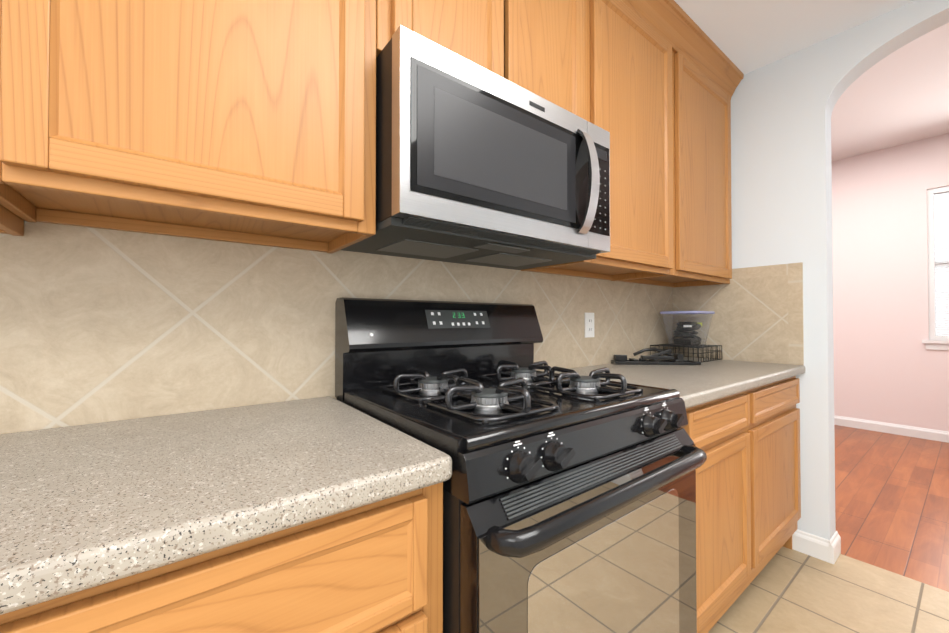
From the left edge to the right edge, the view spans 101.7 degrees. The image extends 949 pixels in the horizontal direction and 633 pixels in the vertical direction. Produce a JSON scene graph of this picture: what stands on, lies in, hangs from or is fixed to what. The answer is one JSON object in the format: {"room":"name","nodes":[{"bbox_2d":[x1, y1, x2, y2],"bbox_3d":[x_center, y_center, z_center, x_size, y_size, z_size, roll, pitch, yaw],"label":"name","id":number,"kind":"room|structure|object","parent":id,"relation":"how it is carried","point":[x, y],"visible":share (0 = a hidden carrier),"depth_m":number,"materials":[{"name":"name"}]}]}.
{"room":"kitchen","nodes":[
{"label":"kitchen","id":0,"kind":"room"},
{"bbox_2d":[674,0,914,74],"bbox_3d":[0.232,-1.377,-0.613,5.522,0.050,3.840,1,-1,-38],"label":"ceiling","id":1,"kind":"structure","parent":0,"point":[746,36],"depth_m":1.73,"materials":[{"name":"paint"}]},
{"bbox_2d":[708,546,948,632],"bbox_3d":[0.232,1.148,-0.643,5.522,0.050,3.840,1,-1,-38],"label":"floor","id":2,"kind":"structure","parent":0,"point":[787,590],"depth_m":1.56,"materials":[{"name":"beige tile"}]},
{"bbox_2d":[0,482,442,632],"bbox_3d":[-0.465,0.702,0.692,0.597,0.874,0.621,1,-1,-38],"label":"base cabinet","id":3,"kind":"object","parent":2,"relation":"on","point":[376,567],"visible":0.56,"depth_m":0.50,"materials":[{"name":"brown wood"}]},
{"bbox_2d":[335,297,706,632],"bbox_3d":[0.117,0.545,1.057,0.754,1.197,0.729,1,-1,-38],"label":"gas range","id":4,"kind":"object","parent":2,"relation":"on","point":[569,500],"visible":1,"depth_m":0.83,"materials":[{"name":"black metal"}]},
{"bbox_2d":[682,386,765,632],"bbox_3d":[0.652,0.713,1.550,0.682,0.874,0.620,1,-1,-38],"label":"base cabinet","id":5,"kind":"object","parent":2,"relation":"on","point":[748,495],"depth_m":1.35,"materials":[{"name":"brown wood"}]},
{"bbox_2d":[762,376,800,564],"bbox_3d":[1.119,0.717,1.909,0.752,0.874,0.620,1,-1,-38],"label":"base cabinet","id":6,"kind":"object","parent":2,"relation":"on","point":[780,414],"depth_m":1.72,"materials":[{"name":"brown wood"}]},
{"bbox_2d":[548,357,804,408],"bbox_3d":[0.904,0.257,1.739,1.308,0.040,0.638,1,-1,-38],"label":"countertop","id":7,"kind":"structure","parent":6,"relation":"on","point":[702,383],"depth_m":1.56,"materials":[{"name":"stone"}]},
{"bbox_2d":[611,348,700,364],"bbox_3d":[0.904,0.197,1.946,0.410,0.082,0.096,0,-1,4],"label":"tray","id":8,"kind":"object","parent":7,"relation":"on","point":[675,358],"visible":1,"depth_m":1.93,"materials":[{"name":"black metal"}]},
{"bbox_2d":[650,343,721,361],"bbox_3d":[1.192,0.201,2.177,0.301,0.079,0.259,1,-1,-38],"label":"wire rack","id":9,"kind":"object","parent":7,"relation":"on","point":[716,351],"visible":0.6,"depth_m":2.13,"materials":[{"name":"black metal"}]},
{"bbox_2d":[660,311,714,345],"bbox_3d":[1.198,0.066,2.174,0.258,0.188,0.200,1,-1,-38],"label":"tub","id":10,"kind":"object","parent":9,"relation":"on","point":[685,332],"visible":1,"depth_m":2.14,"materials":[{"name":"clear plastic"}]},
{"bbox_3d":[-1.178,0.696,0.144,1.198,0.874,0.621,1,-1,-38],"label":"base cabinet","id":11,"kind":"object","parent":2,"relation":"on","visible":0},
{"bbox_2d":[0,396,451,614],"bbox_3d":[-1.411,0.235,-0.041,2.997,0.040,0.638,1,-1,-38],"label":"countertop","id":12,"kind":"structure","parent":11,"relation":"on","point":[85,506],"depth_m":0.52,"materials":[{"name":"stone"}]},
{"bbox_2d":[731,0,948,539],"bbox_3d":[2.411,-0.095,0.970,0.120,2.475,3.720,1,-1,-38],"label":"wall","id":13,"kind":"structure","parent":0,"point":[781,176],"depth_m":1.89,"materials":[{"name":"white paint"}]},
{"bbox_2d":[672,262,803,365],"bbox_3d":[1.423,0.009,2.148,0.008,0.545,0.630,1,-1,-38],"label":"tile backsplash","id":14,"kind":"structure","parent":13,"relation":"attached to","point":[757,316],"depth_m":2.06,"materials":[{"name":"beige tile"}]},
{"bbox_2d":[792,529,840,555],"bbox_3d":[1.079,1.114,2.799,0.016,0.100,2.313,1,-1,-38],"label":"baseboard","id":15,"kind":"structure","parent":13,"relation":"attached to","point":[821,548],"depth_m":1.85,"materials":[{"name":"white wood"}]},
{"bbox_2d":[831,133,948,431],"bbox_3d":[4.478,-0.271,3.645,0.120,2.890,5.440,1,-1,-38],"label":"wall","id":16,"kind":"structure","parent":0,"point":[889,367],"depth_m":3.92,"materials":[{"name":"pink paint"}]},
{"bbox_2d":[834,415,948,442],"bbox_3d":[4.424,1.124,3.587,0.016,0.100,5.200,1,-1,-38],"label":"baseboard","id":17,"kind":"structure","parent":16,"relation":"attached to","point":[917,432],"depth_m":3.87,"materials":[{"name":"white wood"}]},
{"bbox_2d":[922,186,948,349],"bbox_3d":[4.698,-0.459,3.328,0.140,1.540,1.105,1,-1,-38],"label":"window","id":18,"kind":"structure","parent":16,"relation":"in","point":[938,246],"depth_m":3.69,"materials":[{"name":"white"}]},
{"bbox_2d":[831,23,948,161],"bbox_3d":[3.230,-1.752,2.704,3.268,0.050,5.440,1,-1,-38],"label":"ceiling","id":19,"kind":"structure","parent":0,"point":[899,96],"depth_m":3.11,"materials":[{"name":"paint"}]},
{"bbox_2d":[834,425,948,591],"bbox_3d":[3.230,1.188,2.669,3.268,0.050,5.440,1,-1,-38],"label":"floor","id":20,"kind":"structure","parent":0,"point":[891,502],"depth_m":2.41,"materials":[{"name":"brown wood"}]},
{"bbox_3d":[-0.901,-0.096,0.846,5.522,2.475,0.120,1,-1,-38],"label":"wall","id":21,"kind":"structure","parent":0,"visible":0},
{"bbox_2d":[0,0,27,235],"bbox_3d":[-1.010,-0.749,0.470,0.642,1.173,0.336,1,-1,-38],"label":"upper cabinet","id":22,"kind":"object","parent":21,"relation":"attached to","point":[12,224],"depth_m":0.53,"materials":[{"name":"brown wood"}]},
{"bbox_2d":[8,0,407,253],"bbox_3d":[-0.552,-0.744,0.823,0.686,1.173,0.336,1,-1,-38],"label":"upper cabinet","id":23,"kind":"object","parent":21,"relation":"attached to","point":[252,122],"depth_m":0.70,"materials":[{"name":"brown wood"}]},
{"bbox_2d":[0,220,672,433],"bbox_3d":[-0.783,-0.006,0.855,5.082,0.545,0.008,1,-1,-38],"label":"tile backsplash","id":24,"kind":"structure","parent":21,"relation":"attached to","point":[98,325],"depth_m":0.94,"materials":[{"name":"beige tile"}]},
{"bbox_2d":[585,313,593,337],"bbox_3d":[0.560,0.041,1.876,0.072,0.120,0.008,1,-1,-38],"label":"electrical outlet plate","id":25,"kind":"object","parent":24,"relation":"attached to","point":[589,324],"visible":1,"depth_m":1.87,"materials":[{"name":"white plastic"}]},
{"bbox_2d":[408,0,603,278],"bbox_3d":[-0.011,-0.739,1.238,0.850,1.173,0.336,1,-1,-38],"label":"upper cabinet","id":26,"kind":"object","parent":21,"relation":"attached to","point":[550,49],"depth_m":1.20,"materials":[{"name":"brown wood"}]},
{"bbox_2d":[341,25,609,269],"bbox_3d":[0.032,-0.399,1.178,0.754,0.411,0.474,1,-1,-38],"label":"microwave","id":27,"kind":"object","parent":26,"relation":"attached to","point":[477,164],"visible":0.98,"depth_m":0.95,"materials":[{"name":"silver metal"}]},
{"bbox_2d":[600,0,687,287],"bbox_3d":[0.559,-0.734,1.676,0.758,1.173,0.336,1,-1,-38],"label":"upper cabinet","id":28,"kind":"object","parent":21,"relation":"attached to","point":[644,43],"depth_m":1.60,"materials":[{"name":"brown wood"}]},
{"bbox_2d":[688,28,735,286],"bbox_3d":[1.055,-0.730,2.057,0.693,1.173,0.336,1,-1,-38],"label":"upper cabinet","id":29,"kind":"object","parent":21,"relation":"attached to","point":[711,84],"depth_m":1.96,"materials":[{"name":"brown wood"}]}
]}

